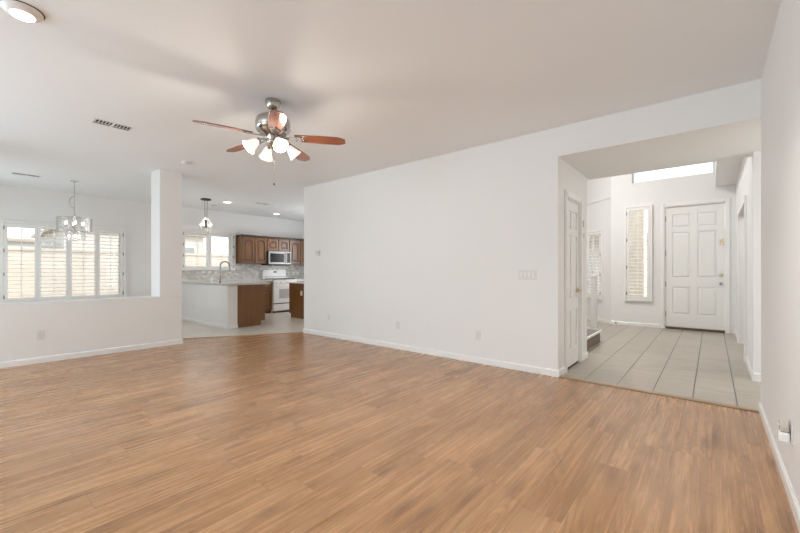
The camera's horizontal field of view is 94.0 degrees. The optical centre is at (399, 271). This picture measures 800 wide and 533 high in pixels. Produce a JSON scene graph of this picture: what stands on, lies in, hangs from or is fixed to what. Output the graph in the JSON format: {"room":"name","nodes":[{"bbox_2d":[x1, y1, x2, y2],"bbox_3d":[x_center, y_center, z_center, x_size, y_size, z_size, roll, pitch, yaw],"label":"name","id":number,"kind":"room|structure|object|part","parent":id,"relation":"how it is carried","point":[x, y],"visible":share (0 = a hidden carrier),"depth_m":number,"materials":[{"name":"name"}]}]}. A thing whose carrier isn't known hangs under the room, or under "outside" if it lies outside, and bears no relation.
{"room":"empty living room","nodes":[
{"label":"empty living room","id":0,"kind":"room"},
{"bbox_2d":[0,169,181,361],"bbox_3d":[-4.559,-0.210,5.016,0.390,2.740,2.845,0,0,40],"label":"wall","id":1,"kind":"structure","parent":0,"point":[69,325],"depth_m":5.36,"materials":[{"name":"paint"}]},
{"bbox_2d":[36,330,43,339],"bbox_3d":[-4.550,0.807,4.715,0.009,0.117,0.072,0,0,40],"label":"wall outlet","id":2,"kind":"object","parent":1,"relation":"attached to","point":[39,334],"visible":1,"depth_m":4.71,"materials":[{"name":"beige plastic"}]},
{"bbox_2d":[0,339,181,367],"bbox_3d":[-5.816,1.123,3.199,0.013,0.074,7.245,0,0,40],"label":"baseboard","id":3,"kind":"structure","parent":1,"relation":"attached to","point":[6,364],"depth_m":5.04,"materials":[{"name":"white wood"}]},
{"bbox_2d":[0,185,303,301],"bbox_3d":[-6.779,-0.210,7.521,0.150,2.740,12.640,0,0,40],"label":"wall","id":4,"kind":"structure","parent":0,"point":[16,203],"depth_m":8.32,"materials":[{"name":"paint"}]},
{"bbox_2d":[0,220,125,301],"bbox_3d":[-6.654,-0.160,7.496,0.071,1.550,1.900,0,0,40],"label":"plantation shutter","id":5,"kind":"object","parent":4,"relation":"attached to","point":[3,223],"visible":0.94,"depth_m":7.41,"materials":[{"name":"white wood"}]},
{"bbox_3d":[-7.087,-0.160,6.979,0.028,1.444,0.446,0,0,40],"label":"panel","id":6,"kind":"part","parent":5,"relation":"part of","materials":[{"name":"white wood"}]},
{"bbox_3d":[-7.064,-0.160,6.959,0.010,1.282,0.012,0,0,40],"label":"tilt rod","id":7,"kind":"part","parent":5,"relation":"part of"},
{"bbox_3d":[-6.799,-0.160,7.324,0.028,1.444,0.446,0,0,40],"label":"panel","id":8,"kind":"part","parent":5,"relation":"part of","materials":[{"name":"white wood"}]},
{"bbox_3d":[-6.511,-0.160,7.668,0.028,1.444,0.446,0,0,40],"label":"panel","id":9,"kind":"part","parent":5,"relation":"part of","materials":[{"name":"white wood"}]},
{"bbox_3d":[-6.487,-0.160,7.648,0.010,1.282,0.012,0,0,40],"label":"tilt rod","id":10,"kind":"part","parent":5,"relation":"part of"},
{"bbox_3d":[-6.223,-0.160,8.013,0.028,1.444,0.446,0,0,40],"label":"panel","id":11,"kind":"part","parent":5,"relation":"part of","materials":[{"name":"white wood"}]},
{"bbox_3d":[-6.199,-0.160,7.993,0.010,1.282,0.012,0,0,40],"label":"tilt rod","id":12,"kind":"part","parent":5,"relation":"part of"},
{"bbox_2d":[7,226,119,298],"bbox_3d":[-6.752,-0.160,7.577,0.060,1.420,1.780,0,0,40],"label":"window","id":13,"kind":"structure","parent":4,"relation":"attached to","point":[7,226],"depth_m":7.81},
{"bbox_2d":[185,234,230,265],"bbox_3d":[-5.000,-0.520,9.671,0.060,0.880,1.220,0,0,40],"label":"window","id":14,"kind":"structure","parent":4,"relation":"attached to","point":[229,240],"depth_m":9.84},
{"bbox_2d":[182,224,237,269],"bbox_3d":[-4.891,-0.585,9.586,0.095,1.120,1.440,0,0,40],"label":"plantation shutter","id":15,"kind":"object","parent":4,"relation":"attached to","point":[186,229],"visible":0.92,"depth_m":9.58,"materials":[{"name":"white wood"}]},
{"bbox_3d":[-5.100,-0.525,9.355,0.028,0.904,0.620,0,0,40],"label":"panel","id":16,"kind":"part","parent":15,"relation":"part of","materials":[{"name":"white wood"}]},
{"bbox_3d":[-4.700,-0.525,9.833,0.028,0.904,0.620,0,0,40],"label":"panel","id":17,"kind":"part","parent":15,"relation":"part of","materials":[{"name":"white wood"}]},
{"bbox_2d":[182,263,303,279],"bbox_3d":[-4.067,-0.003,10.638,0.010,0.415,4.100,0,0,40],"label":"backsplash","id":18,"kind":"structure","parent":4,"relation":"attached to","point":[242,271],"depth_m":10.36,"materials":[{"name":"tile"}]},
{"bbox_2d":[236,234,266,263],"bbox_3d":[-4.097,-0.599,10.330,0.355,0.778,0.728,0,0,40],"label":"upper cabinet","id":19,"kind":"object","parent":4,"relation":"attached to","point":[250,249],"visible":1,"depth_m":10.17,"materials":[{"name":"brown wood"}]},
{"bbox_3d":[-4.104,-0.573,10.098,0.020,0.695,0.341,0,0,40],"label":"door","id":20,"kind":"part","parent":19,"relation":"part of","materials":[{"name":"brown wood"}]},
{"bbox_3d":[-4.097,-0.959,10.330,0.355,0.058,0.728,0,0,40],"label":"crown","id":21,"kind":"part","parent":19,"relation":"part of","materials":[{"name":"brown wood"}]},
{"bbox_3d":[-3.870,-0.573,10.378,0.020,0.695,0.341,0,0,40],"label":"door","id":22,"kind":"part","parent":19,"relation":"part of","materials":[{"name":"brown wood"}]},
{"bbox_2d":[267,236,289,251],"bbox_3d":[-3.629,-0.781,10.890,0.355,0.413,0.728,0,0,40],"label":"upper cabinet","id":23,"kind":"object","parent":4,"relation":"attached to","point":[273,243],"visible":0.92,"depth_m":10.76,"materials":[{"name":"brown wood"}]},
{"bbox_3d":[-3.636,-0.755,10.658,0.020,0.330,0.341,0,0,40],"label":"door","id":24,"kind":"part","parent":23,"relation":"part of","materials":[{"name":"brown wood"}]},
{"bbox_2d":[261,251,290,265],"bbox_3d":[-3.597,-0.370,10.864,0.438,0.400,0.720,0,0,40],"label":"microwave","id":25,"kind":"object","parent":23,"relation":"attached to","point":[279,258],"visible":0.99,"depth_m":10.71,"materials":[{"name":"silver metal"}]},
{"bbox_3d":[-3.518,-0.384,10.693,0.026,0.372,0.560,0,0,40],"label":"door","id":26,"kind":"part","parent":25,"relation":"part of","materials":[{"name":"silver metal"}]},
{"bbox_3d":[-3.285,-0.384,10.971,0.026,0.372,0.155,0,0,40],"label":"control panel","id":27,"kind":"part","parent":25,"relation":"part of","materials":[{"name":"silver metal"}]},
{"bbox_3d":[-3.629,-0.959,10.890,0.355,0.058,0.728,0,0,40],"label":"crown","id":28,"kind":"part","parent":23,"relation":"part of","materials":[{"name":"brown wood"}]},
{"bbox_3d":[-3.402,-0.755,10.938,0.020,0.330,0.341,0,0,40],"label":"door","id":29,"kind":"part","parent":23,"relation":"part of","materials":[{"name":"brown wood"}]},
{"bbox_2d":[289,238,303,264],"bbox_3d":[-3.151,-0.599,11.462,0.355,0.778,0.758,0,0,40],"label":"upper cabinet","id":30,"kind":"object","parent":4,"relation":"attached to","point":[296,246],"visible":0.62,"depth_m":11.27,"materials":[{"name":"brown wood"}]},
{"bbox_3d":[-3.163,-0.573,11.224,0.020,0.695,0.356,0,0,40],"label":"door","id":31,"kind":"part","parent":30,"relation":"part of","materials":[{"name":"brown wood"}]},
{"bbox_3d":[-2.919,-0.573,11.515,0.020,0.695,0.356,0,0,40],"label":"door","id":32,"kind":"part","parent":30,"relation":"part of","materials":[{"name":"brown wood"}]},
{"bbox_2d":[182,283,236,325],"bbox_3d":[-4.347,0.724,8.355,2.510,0.872,0.200,0,0,40],"label":"wall","id":33,"kind":"structure","parent":0,"point":[217,304],"depth_m":7.98,"materials":[{"name":"paint"}]},
{"bbox_2d":[182,317,227,328],"bbox_3d":[-4.410,1.125,8.270,2.524,0.070,0.012,0,0,40],"label":"baseboard","id":34,"kind":"structure","parent":33,"relation":"attached to","point":[183,318],"depth_m":8.10,"materials":[{"name":"white wood"}]},
{"bbox_2d":[228,325,237,328],"bbox_3d":[-3.383,1.125,7.542,0.012,0.070,0.212,0,0,40],"label":"baseboard","id":35,"kind":"structure","parent":33,"relation":"attached to","point":[229,326],"depth_m":7.53,"materials":[{"name":"white wood"}]},
{"bbox_2d":[0,0,780,220],"bbox_3d":[-2.835,-1.630,4.131,10.550,0.100,12.780,0,0,40],"label":"ceiling","id":36,"kind":"structure","parent":0,"point":[400,81],"depth_m":3.06,"materials":[{"name":"paint"}]},
{"bbox_2d":[0,0,44,22],"bbox_3d":[-2.284,-1.560,2.256,0.202,0.040,0.202,0,0,40],"label":"recessed light","id":37,"kind":"object","parent":36,"relation":"in","point":[20,10],"visible":1,"depth_m":2.22,"materials":[{"name":"white plastic"}]},
{"bbox_2d":[10,172,41,177],"bbox_3d":[-6.124,-1.577,6.114,0.160,0.005,0.360,0,0,40],"label":"ceiling vent","id":38,"kind":"object","parent":36,"relation":"in","point":[11,172],"visible":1,"depth_m":6.09,"materials":[{"name":"white metal"}]},
{"bbox_2d":[56,180,91,241],"bbox_3d":[-5.702,-1.051,6.533,0.481,1.059,0.472,0,0,40],"label":"chandelier","id":39,"kind":"object","parent":36,"relation":"hanging from","point":[88,221],"visible":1,"depth_m":6.52,"materials":[{"name":"silver metal"}]},
{"bbox_3d":[-5.759,-0.817,6.307,0.093,0.234,0.006,0,0,14],"label":"glass plate","id":40,"kind":"part","parent":39,"relation":"part of","materials":[{"name":"glass"}]},
{"bbox_3d":[-5.844,-0.627,6.520,0.006,0.154,0.098,0,0,-5],"label":"glass plate","id":41,"kind":"part","parent":39,"relation":"part of","materials":[{"name":"glass"}]},
{"bbox_3d":[-5.702,-0.930,6.533,0.460,0.010,0.460,0,0,40],"label":"tier frame","id":42,"kind":"part","parent":39,"relation":"part of","materials":[{"name":"silver metal"}]},
{"bbox_3d":[-5.702,-0.797,6.533,0.043,0.405,0.044,0,0,40],"label":"stem","id":43,"kind":"part","parent":39,"relation":"part of","materials":[{"name":"silver metal"}]},
{"bbox_3d":[-5.559,-0.627,6.546,0.006,0.154,0.098,0,0,-5],"label":"glass plate","id":44,"kind":"part","parent":39,"relation":"part of","materials":[{"name":"clear glass"}]},
{"bbox_3d":[-5.469,-0.817,6.528,0.006,0.234,0.093,0,0,1],"label":"glass plate","id":45,"kind":"part","parent":39,"relation":"part of","materials":[{"name":"glass"}]},
{"bbox_2d":[90,118,134,131],"bbox_3d":[-3.099,-1.577,4.026,0.180,0.005,0.360,0,0,40],"label":"ceiling vent","id":46,"kind":"object","parent":36,"relation":"in","point":[94,120],"visible":1,"depth_m":4.01,"materials":[{"name":"white metal"}]},
{"bbox_2d":[181,161,190,165],"bbox_3d":[-3.097,-1.558,5.397,0.124,0.044,0.124,0,0,40],"label":"smoke detector","id":47,"kind":"object","parent":36,"relation":"attached to","point":[188,163],"visible":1,"depth_m":5.36,"materials":[{"name":"white plastic"}]},
{"bbox_2d":[200,198,211,235],"bbox_3d":[-4.246,-1.174,8.163,0.221,0.813,0.220,0,0,40],"label":"pendant light","id":48,"kind":"object","parent":36,"relation":"hanging from","point":[205,223],"visible":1,"depth_m":8.15,"materials":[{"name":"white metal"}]},
{"bbox_2d":[192,97,345,184],"bbox_3d":[-1.215,-1.189,3.453,1.263,0.782,1.266,0,0,40],"label":"ceiling fan","id":49,"kind":"object","parent":36,"relation":"hanging from","point":[274,125],"visible":1,"depth_m":3.39,"materials":[{"name":"silver metal"}]},
{"bbox_3d":[-1.504,-1.227,3.173,0.465,0.008,0.132,-3,13,-41],"label":"blade","id":50,"kind":"part","parent":49,"relation":"part of","materials":[{"name":"brown wood"}]},
{"bbox_3d":[-1.545,-1.227,3.679,0.465,0.008,0.132,-3,10,31],"label":"blade","id":51,"kind":"part","parent":49,"relation":"part of","materials":[{"name":"brown wood"}]},
{"bbox_3d":[-1.320,-1.143,3.349,0.132,0.132,0.113,0,44,54],"label":"lamp shade","id":52,"kind":"part","parent":49,"relation":"part of","materials":[{"name":"white glass"}]},
{"bbox_3d":[-1.281,-1.143,3.599,0.132,0.132,0.113,0,-44,-36],"label":"lamp shade","id":53,"kind":"part","parent":49,"relation":"part of","materials":[{"name":"white glass"}]},
{"bbox_3d":[-1.010,-1.227,3.055,0.132,0.008,0.465,12,-2,-23],"label":"blade","id":54,"kind":"part","parent":49,"relation":"part of","materials":[{"name":"brown wood"}]},
{"bbox_3d":[-1.068,-1.138,3.306,0.054,0.054,0.070,0,44,-36],"label":"bulb","id":55,"kind":"part","parent":49,"relation":"part of","materials":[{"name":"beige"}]},
{"bbox_3d":[-1.071,-1.143,3.310,0.132,0.132,0.113,0,44,-36],"label":"lamp shade","id":56,"kind":"part","parent":49,"relation":"part of","materials":[{"name":"white glass"}]},
{"bbox_3d":[-1.031,-1.143,3.559,0.132,0.132,0.113,0,-44,54],"label":"lamp shade","id":57,"kind":"part","parent":49,"relation":"part of","materials":[{"name":"white glass"}]},
{"bbox_3d":[-1.076,-1.227,3.874,0.132,0.008,0.465,-11,-5,13],"label":"blade","id":58,"kind":"part","parent":49,"relation":"part of","materials":[{"name":"brown wood"}]},
{"bbox_3d":[-0.745,-1.227,3.489,0.465,0.008,0.132,2,-11,-5],"label":"blade","id":59,"kind":"part","parent":49,"relation":"part of","materials":[{"name":"brown wood"}]},
{"bbox_2d":[0,312,798,532],"bbox_3d":[-1.220,1.210,4.736,11.950,0.100,15.500,0,0,40],"label":"floor","id":60,"kind":"structure","parent":0,"point":[302,432],"depth_m":2.54,"materials":[{"name":"brown wood"}]},
{"bbox_2d":[237,284,264,327],"bbox_3d":[-3.844,0.724,8.473,1.850,0.872,0.615,0,0,40],"label":"base cabinet","id":61,"kind":"object","parent":60,"relation":"on","point":[250,298],"visible":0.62,"depth_m":7.86,"materials":[{"name":"brown wood"}]},
{"bbox_2d":[182,280,272,285],"bbox_3d":[-3.720,0.266,9.072,2.528,0.040,2.165,0,0,40],"label":"countertop","id":62,"kind":"structure","parent":61,"relation":"on","point":[224,282],"depth_m":8.12,"materials":[{"name":"stone"}]},
{"bbox_2d":[219,261,230,282],"bbox_3d":[-3.743,0.013,7.916,0.055,0.465,0.294,0,0,40],"label":"faucet","id":63,"kind":"object","parent":62,"relation":"on","point":[222,261],"visible":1,"depth_m":7.85,"materials":[{"name":"silver metal"}]},
{"bbox_2d":[265,282,271,312],"bbox_3d":[-4.129,0.724,10.066,0.625,0.872,1.163,0,0,40],"label":"base cabinet","id":64,"kind":"object","parent":60,"relation":"on","point":[268,287],"visible":0.16,"depth_m":10.25,"materials":[{"name":"brown wood"}]},
{"bbox_3d":[-3.667,0.765,10.187,0.020,0.530,0.364,0,0,40],"label":"door","id":65,"kind":"part","parent":64,"relation":"part of","materials":[{"name":"brown wood"}]},
{"bbox_2d":[261,270,296,312],"bbox_3d":[-3.477,0.560,10.783,0.701,1.200,0.750,0,0,40],"label":"range","id":66,"kind":"object","parent":60,"relation":"on","point":[280,287],"visible":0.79,"depth_m":10.56,"materials":[{"name":"white metal"}]},
{"bbox_2d":[262,279,296,280],"bbox_3d":[-3.493,0.248,10.796,0.660,0.020,0.750,0,0,40],"label":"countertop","id":67,"kind":"structure","parent":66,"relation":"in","point":[262,279],"depth_m":10.70,"materials":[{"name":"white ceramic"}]},
{"bbox_3d":[-3.258,0.632,10.600,0.031,0.515,0.740,0,0,40],"label":"oven door","id":68,"kind":"part","parent":66,"relation":"part of","materials":[{"name":"white metal"}]},
{"bbox_3d":[-3.258,1.002,10.600,0.031,0.165,0.740,0,0,40],"label":"drawer","id":69,"kind":"part","parent":66,"relation":"part of","materials":[{"name":"white metal"}]},
{"bbox_3d":[-3.257,0.310,10.598,0.034,0.100,0.750,0,0,40],"label":"control panel","id":70,"kind":"part","parent":66,"relation":"part of","materials":[{"name":"white metal"}]},
{"bbox_2d":[289,283,303,318],"bbox_3d":[-1.866,0.731,9.579,1.314,0.858,1.400,0,0,40],"label":"base cabinet","id":71,"kind":"object","parent":60,"relation":"on","point":[296,302],"visible":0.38,"depth_m":9.25,"materials":[{"name":"brown wood"}]},
{"bbox_2d":[287,281,303,283],"bbox_3d":[-1.861,0.282,9.581,1.390,0.035,1.490,0,0,40],"label":"countertop","id":72,"kind":"structure","parent":71,"relation":"on","point":[300,282],"depth_m":9.31,"materials":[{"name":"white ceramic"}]},
{"bbox_2d":[587,275,597,328],"bbox_3d":[2.951,0.610,6.984,1.334,1.100,0.100,0,0,40],"label":"stair railing","id":73,"kind":"object","parent":60,"relation":"on","point":[593,280],"visible":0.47,"depth_m":6.56,"materials":[{"name":"white wood"}]},
{"bbox_2d":[587,329,601,348],"bbox_3d":[2.471,1.069,6.091,1.215,0.181,1.355,0,0,40],"label":"stair step","id":74,"kind":"structure","parent":60,"relation":"on","point":[593,335],"depth_m":5.92,"materials":[{"name":"grey carpet"}]},
{"bbox_2d":[304,127,560,369],"bbox_3d":[-0.004,-0.210,5.622,4.630,2.740,0.120,0,0,40],"label":"wall","id":75,"kind":"structure","parent":0,"point":[437,246],"depth_m":5.00,"materials":[{"name":"paint"}]},
{"bbox_2d":[182,332,301,338],"bbox_3d":[-2.796,1.157,6.730,2.011,0.006,0.024,0,0,-20],"label":"trim","id":76,"kind":"structure","parent":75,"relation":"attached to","point":[293,332],"depth_m":6.70,"materials":[{"name":"brown wood"}]},
{"bbox_2d":[315,250,319,255],"bbox_3d":[-1.500,-0.330,6.779,0.136,0.100,0.024,0,0,40],"label":"thermostat","id":77,"kind":"object","parent":75,"relation":"attached to","point":[317,252],"visible":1,"depth_m":6.76,"materials":[{"name":"beige plastic"}]},
{"bbox_2d":[396,321,399,328],"bbox_3d":[-0.033,0.803,5.562,0.072,0.117,0.009,0,0,40],"label":"wall outlet","id":78,"kind":"object","parent":75,"relation":"attached to","point":[397,322],"visible":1,"depth_m":5.56,"materials":[{"name":"beige plastic"}]},
{"bbox_2d":[303,329,558,376],"bbox_3d":[-0.046,1.123,5.571,4.657,0.074,0.013,0,0,40],"label":"baseboard","id":79,"kind":"structure","parent":75,"relation":"attached to","point":[538,370],"depth_m":4.99,"materials":[{"name":"white wood"}]},
{"bbox_2d":[475,330,480,339],"bbox_3d":[0.983,0.807,4.712,0.072,0.117,0.009,0,0,40],"label":"wall outlet","id":80,"kind":"object","parent":75,"relation":"attached to","point":[477,333],"visible":1,"depth_m":4.71,"materials":[{"name":"beige plastic"}]},
{"bbox_2d":[519,270,535,279],"bbox_3d":[1.472,0.044,4.302,0.187,0.105,0.011,0,0,40],"label":"switch plate","id":81,"kind":"object","parent":75,"relation":"attached to","point":[523,274],"visible":1,"depth_m":4.30,"materials":[{"name":"beige plastic"}]},
{"bbox_2d":[559,375,758,411],"bbox_3d":[2.366,1.154,3.585,1.590,0.012,0.068,0,0,40],"label":"trim","id":82,"kind":"structure","parent":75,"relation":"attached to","point":[561,376],"depth_m":3.47,"materials":[{"name":"brown wood"}]},
{"bbox_2d":[561,159,586,367],"bbox_3d":[2.120,-0.210,4.647,0.120,2.740,1.110,0,0,40],"label":"wall","id":83,"kind":"structure","parent":0,"point":[572,180],"depth_m":4.58,"materials":[{"name":"paint"}]},
{"bbox_2d":[558,366,564,376],"bbox_3d":[1.803,1.123,4.164,0.013,0.074,0.229,0,0,40],"label":"baseboard","id":84,"kind":"structure","parent":83,"relation":"attached to","point":[561,371],"depth_m":4.15,"materials":[{"name":"white wood"}]},
{"bbox_2d":[564,189,582,372],"bbox_3d":[2.077,0.113,4.560,0.165,2.095,0.724,0,0,40],"label":"door","id":85,"kind":"structure","parent":83,"relation":"in","point":[573,204],"depth_m":4.59,"materials":[{"name":"white wood"}]},
{"bbox_3d":[2.083,0.145,4.555,0.035,1.985,0.556,0,0,40],"label":"panel","id":86,"kind":"part","parent":85,"relation":"part of","materials":[{"name":"white wood"}]},
{"bbox_2d":[583,352,587,359],"bbox_3d":[2.441,1.123,4.926,0.013,0.074,0.299,0,0,40],"label":"baseboard","id":87,"kind":"structure","parent":83,"relation":"attached to","point":[585,355],"depth_m":4.93,"materials":[{"name":"white wood"}]},
{"bbox_2d":[587,177,610,320],"bbox_3d":[4.634,-0.940,8.939,0.140,4.200,1.500,0,0,-5],"label":"wall","id":88,"kind":"structure","parent":0,"point":[598,213],"depth_m":8.45,"materials":[{"name":"paint"}]},
{"bbox_2d":[589,234,598,294],"bbox_3d":[4.649,-0.155,9.001,0.060,1.490,0.980,0,0,-5],"label":"window","id":89,"kind":"structure","parent":88,"relation":"in","point":[592,271],"depth_m":8.93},
{"bbox_2d":[587,229,602,299],"bbox_3d":[4.526,-0.155,8.990,0.068,1.600,1.100,0,0,-5],"label":"plantation shutter","id":90,"kind":"object","parent":89,"relation":"attached to","point":[600,231],"visible":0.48,"depth_m":8.52,"materials":[{"name":"white wood"}]},
{"bbox_2d":[587,316,610,323],"bbox_3d":[4.558,1.123,8.932,0.013,0.074,1.500,0,0,-5],"label":"baseboard","id":91,"kind":"structure","parent":88,"relation":"attached to","point":[588,317],"depth_m":8.46,"materials":[{"name":"white wood"}]},
{"bbox_2d":[587,197,610,204],"bbox_3d":[4.556,-1.625,8.938,0.015,0.030,1.488,0,0,-5],"label":"ledge","id":92,"kind":"object","parent":88,"relation":"attached to","point":[607,197],"visible":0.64,"depth_m":8.60,"materials":[{"name":"paint"}]},
{"bbox_2d":[558,79,760,179],"bbox_3d":[3.437,-1.420,3.559,3.295,0.320,1.370,0,0,40],"label":"wall","id":93,"kind":"structure","parent":0,"point":[721,124],"depth_m":3.68,"materials":[{"name":"paint"}]},
{"bbox_2d":[611,173,735,333],"bbox_3d":[6.095,-0.940,7.053,3.700,4.200,0.140,0,0,40],"label":"wall","id":94,"kind":"structure","parent":0,"point":[624,193],"depth_m":7.69,"materials":[{"name":"paint"}]},
{"bbox_2d":[629,210,638,295],"bbox_3d":[5.080,-0.372,7.928,0.440,1.935,0.060,0,0,40],"label":"window","id":95,"kind":"structure","parent":94,"relation":"in","point":[636,210],"depth_m":8.05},
{"bbox_2d":[624,204,652,301],"bbox_3d":[5.001,-0.375,7.833,0.500,2.010,0.068,0,0,40],"label":"plantation shutter","id":96,"kind":"object","parent":95,"relation":"attached to","point":[649,207],"visible":1,"depth_m":7.79,"materials":[{"name":"white wood"}]},
{"bbox_2d":[611,321,659,327],"bbox_3d":[4.964,1.123,7.899,0.880,0.074,0.013,0,0,40],"label":"baseboard","id":97,"kind":"structure","parent":94,"relation":"attached to","point":[612,322],"depth_m":7.87,"materials":[{"name":"white wood"}]},
{"bbox_2d":[632,162,714,183],"bbox_3d":[5.508,-2.225,7.563,1.355,0.730,0.050,0,0,40],"label":"window","id":98,"kind":"structure","parent":94,"relation":"in","point":[633,174],"depth_m":7.54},
{"bbox_2d":[660,197,730,333],"bbox_3d":[5.756,-0.107,7.305,1.074,2.535,0.168,0,0,40],"label":"door","id":99,"kind":"structure","parent":94,"relation":"in","point":[695,240],"depth_m":7.27,"materials":[{"name":"white wood"}]},
{"bbox_3d":[5.757,1.139,7.303,0.911,0.042,0.090,0,0,40],"label":"sill","id":100,"kind":"part","parent":99,"relation":"part of","materials":[{"name":"metal"}]},
{"bbox_2d":[715,158,742,186],"bbox_3d":[4.892,-2.320,5.549,0.285,1.440,3.710,0,0,40],"label":"ceiling","id":101,"kind":"structure","parent":0,"point":[726,171],"depth_m":6.05,"materials":[{"name":"paint"}]},
{"bbox_2d":[752,151,760,380],"bbox_3d":[4.412,-0.940,3.454,1.665,4.200,0.120,0,0,40],"label":"wall","id":102,"kind":"structure","parent":0,"point":[756,156],"depth_m":3.93,"materials":[{"name":"paint"}]},
{"bbox_2d":[754,373,760,381],"bbox_3d":[4.369,1.115,3.402,1.663,0.090,0.014,0,0,40],"label":"baseboard","id":103,"kind":"structure","parent":102,"relation":"attached to","point":[757,376],"depth_m":3.91,"materials":[{"name":"white wood"}]},
{"bbox_2d":[736,0,799,505],"bbox_3d":[1.687,-0.940,1.425,0.140,4.200,14.150,0,0,40],"label":"wall","id":104,"kind":"structure","parent":0,"point":[780,80],"depth_m":2.23,"materials":[{"name":"paint"}]},
{"bbox_2d":[737,195,746,362],"bbox_3d":[4.932,0.100,5.391,0.022,2.120,1.770,0,0,40],"label":"trim","id":105,"kind":"structure","parent":104,"relation":"attached to","point":[744,201],"depth_m":4.72,"materials":[{"name":"white wood"}]},
{"bbox_2d":[746,356,752,380],"bbox_3d":[4.044,1.115,4.320,0.010,0.090,1.004,0,0,40],"label":"baseboard","id":106,"kind":"structure","parent":104,"relation":"attached to","point":[750,370],"depth_m":4.21,"materials":[{"name":"white wood"}]},
{"bbox_2d":[759,402,799,532],"bbox_3d":[0.035,1.123,-0.431,0.013,0.074,9.184,0,0,40],"label":"baseboard","id":107,"kind":"structure","parent":104,"relation":"attached to","point":[795,507],"depth_m":2.06,"materials":[{"name":"white wood"}]},
{"bbox_2d":[789,419,792,445],"bbox_3d":[1.976,0.815,1.887,0.009,0.117,0.072,0,0,40],"label":"wall outlet","id":108,"kind":"object","parent":104,"relation":"attached to","point":[790,421],"visible":0.87,"depth_m":1.86,"materials":[{"name":"beige plastic"}]},
{"bbox_2d":[777,419,789,442],"bbox_3d":[1.950,0.808,1.896,0.042,0.108,0.054,0,0,40],"label":"air freshener","id":109,"kind":"object","parent":108,"relation":"attached to","point":[783,435],"visible":1,"depth_m":1.88,"materials":[{"name":"white plastic"}]},
{"bbox_2d":[779,419,788,431],"bbox_3d":[1.950,0.782,1.895,0.032,0.056,0.054,0,0,40],"label":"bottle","id":110,"kind":"object","parent":109,"relation":"on","point":[783,424],"depth_m":1.88,"materials":[{"name":"beige plastic"}]},
{"bbox_3d":[16.226,1.345,19.477,20.100,0.130,29.300,0,0,40],"label":"street","id":111,"kind":"object","parent":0,"visible":0},
{"bbox_2d":[630,210,646,296],"bbox_3d":[5.811,-0.230,9.285,0.500,3.020,0.500,0,0,40],"label":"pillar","id":112,"kind":"structure","parent":111,"relation":"on","point":[643,246],"depth_m":9.03,"materials":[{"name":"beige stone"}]},
{"label":"outside","id":113,"kind":"structure","parent":0,"visible":0},
{"bbox_3d":[-14.347,1.345,17.215,23.900,0.130,36.000,0,0,40],"label":"garden","id":114,"kind":"object","parent":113,"visible":0},
{"bbox_2d":[8,238,34,247],"bbox_3d":[-15.851,0.130,12.378,7.200,2.300,4.850,0,0,40],"label":"house","id":115,"kind":"structure","parent":114,"relation":"on","point":[16,241],"depth_m":11.65,"materials":[{"name":"grey paint"}]},
{"bbox_2d":[8,247,227,297],"bbox_3d":[-6.533,0.360,11.983,0.260,1.840,30.000,0,0,40],"label":"wall","id":116,"kind":"structure","parent":114,"relation":"on","point":[28,254],"depth_m":9.40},
{"bbox_2d":[31,229,205,253],"bbox_3d":[-11.856,-0.120,15.751,6.300,2.800,4.750,0,0,40],"label":"house","id":117,"kind":"structure","parent":114,"relation":"on","point":[189,248],"depth_m":13.19,"materials":[{"name":"paint"}]},
{"bbox_3d":[-8.627,-0.470,14.843,0.020,0.940,0.840,0,0,40],"label":"pane","id":118,"kind":"part","parent":117,"relation":"part of","materials":[{"name":"glass"}]}
]}

